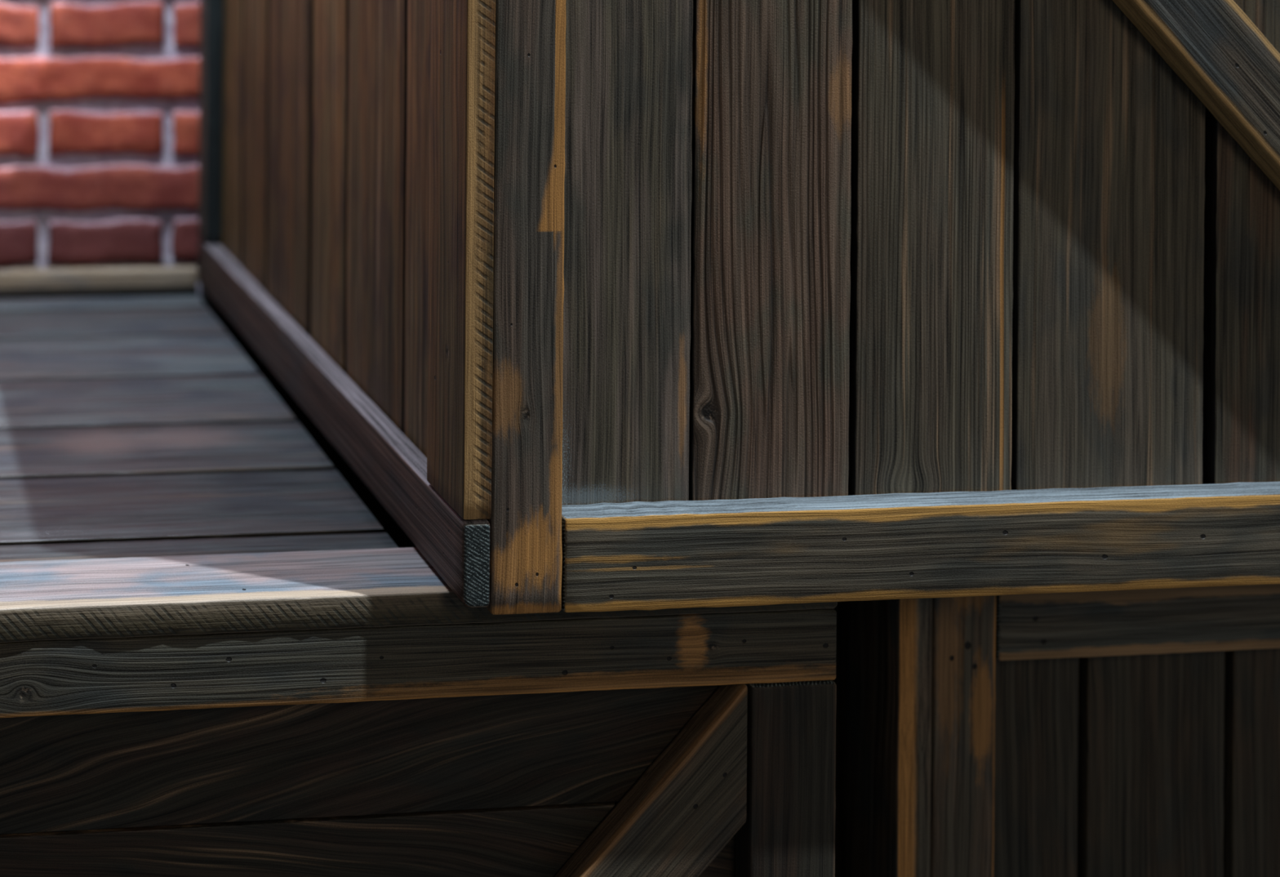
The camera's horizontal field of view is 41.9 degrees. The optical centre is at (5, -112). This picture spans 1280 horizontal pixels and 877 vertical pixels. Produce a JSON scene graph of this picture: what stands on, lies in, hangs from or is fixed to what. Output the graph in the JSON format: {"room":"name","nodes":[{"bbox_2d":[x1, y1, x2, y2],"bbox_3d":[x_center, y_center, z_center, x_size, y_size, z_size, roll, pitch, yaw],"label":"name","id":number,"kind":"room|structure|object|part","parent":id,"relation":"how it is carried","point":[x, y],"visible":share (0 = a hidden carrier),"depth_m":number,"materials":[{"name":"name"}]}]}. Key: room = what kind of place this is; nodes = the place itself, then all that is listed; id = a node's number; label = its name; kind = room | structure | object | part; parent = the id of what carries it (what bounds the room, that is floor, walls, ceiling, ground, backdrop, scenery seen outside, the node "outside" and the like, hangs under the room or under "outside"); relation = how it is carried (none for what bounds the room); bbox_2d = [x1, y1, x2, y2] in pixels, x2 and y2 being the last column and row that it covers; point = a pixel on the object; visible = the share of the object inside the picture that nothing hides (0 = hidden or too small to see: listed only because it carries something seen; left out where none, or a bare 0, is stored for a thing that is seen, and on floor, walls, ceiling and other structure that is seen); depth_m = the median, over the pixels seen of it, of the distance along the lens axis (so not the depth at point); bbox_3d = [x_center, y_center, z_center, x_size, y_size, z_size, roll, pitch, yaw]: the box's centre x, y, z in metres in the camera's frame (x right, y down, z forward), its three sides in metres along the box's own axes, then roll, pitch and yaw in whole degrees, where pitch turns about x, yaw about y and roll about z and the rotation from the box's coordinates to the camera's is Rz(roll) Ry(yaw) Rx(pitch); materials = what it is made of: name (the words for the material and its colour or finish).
{"room":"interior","nodes":[
{"label":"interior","id":0,"kind":"room"},
{"bbox_2d":[0,0,200,297],"bbox_3d":[0.200,0.261,1.797,2.300,2.050,0.103,0,0,-5],"label":"wall","id":1,"kind":"structure","parent":0,"point":[100,99],"depth_m":1.74,"materials":[{"name":"red brick"}]},
{"bbox_2d":[0,265,198,290],"bbox_3d":[-0.279,0.467,1.693,1.029,0.024,0.016,0,0,-5],"label":"trim","id":2,"kind":"structure","parent":1,"relation":"attached to","point":[101,277],"depth_m":1.72,"materials":[{"name":"brown wood"}]},
{"bbox_3d":[0.462,1.319,-0.583,6.000,0.060,4.900,0,0,-5],"label":"floor","id":3,"kind":"structure","parent":0,"visible":0},
{"bbox_2d":[0,285,837,876],"bbox_3d":[-0.080,0.881,1.333,1.267,0.806,0.767,0,0,-5],"label":"wooden crate","id":4,"kind":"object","parent":3,"relation":"on","point":[222,654],"depth_m":1.00,"materials":[{"name":"brown wood"}]},
{"bbox_3d":[-0.043,0.530,0.964,1.266,0.051,0.020,0,0,-5],"label":"rail","id":5,"kind":"part","parent":4,"relation":"part of","materials":[{"name":"brown wood"}]},
{"bbox_2d":[832,583,1279,876],"bbox_3d":[1.013,0.894,1.468,0.732,0.798,0.686,0,0,-5],"label":"wooden crate","id":6,"kind":"object","parent":3,"relation":"on","point":[1131,732],"visible":0.41,"depth_m":1.13,"materials":[{"name":"brown wood"}]},
{"bbox_2d":[198,0,1279,614],"bbox_3d":[0.747,0.048,1.394,0.952,0.888,0.789,0,0,-5],"label":"wooden crate","id":7,"kind":"object","parent":6,"relation":"on","point":[606,305],"visible":1,"depth_m":1.01,"materials":[{"name":"brown wood"}]},
{"bbox_3d":[0.280,0.453,1.350,0.020,0.058,0.785,0,0,-5],"label":"rail","id":8,"kind":"part","parent":7,"relation":"part of","materials":[{"name":"brown wood"}]},
{"bbox_3d":[0.789,0.459,1.014,0.829,0.066,0.022,0,0,-5],"label":"rail","id":9,"kind":"part","parent":7,"relation":"part of","materials":[{"name":"brown wood"}]},
{"bbox_3d":[0.662,0.901,1.447,0.014,0.778,0.664,0,0,-5],"label":"panel","id":10,"kind":"part","parent":6,"relation":"part of","materials":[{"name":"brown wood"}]},
{"bbox_3d":[1.062,0.568,1.139,0.600,0.059,0.020,0,0,-5],"label":"rail","id":11,"kind":"part","parent":6,"relation":"part of","materials":[{"name":"brown wood"}]}
]}

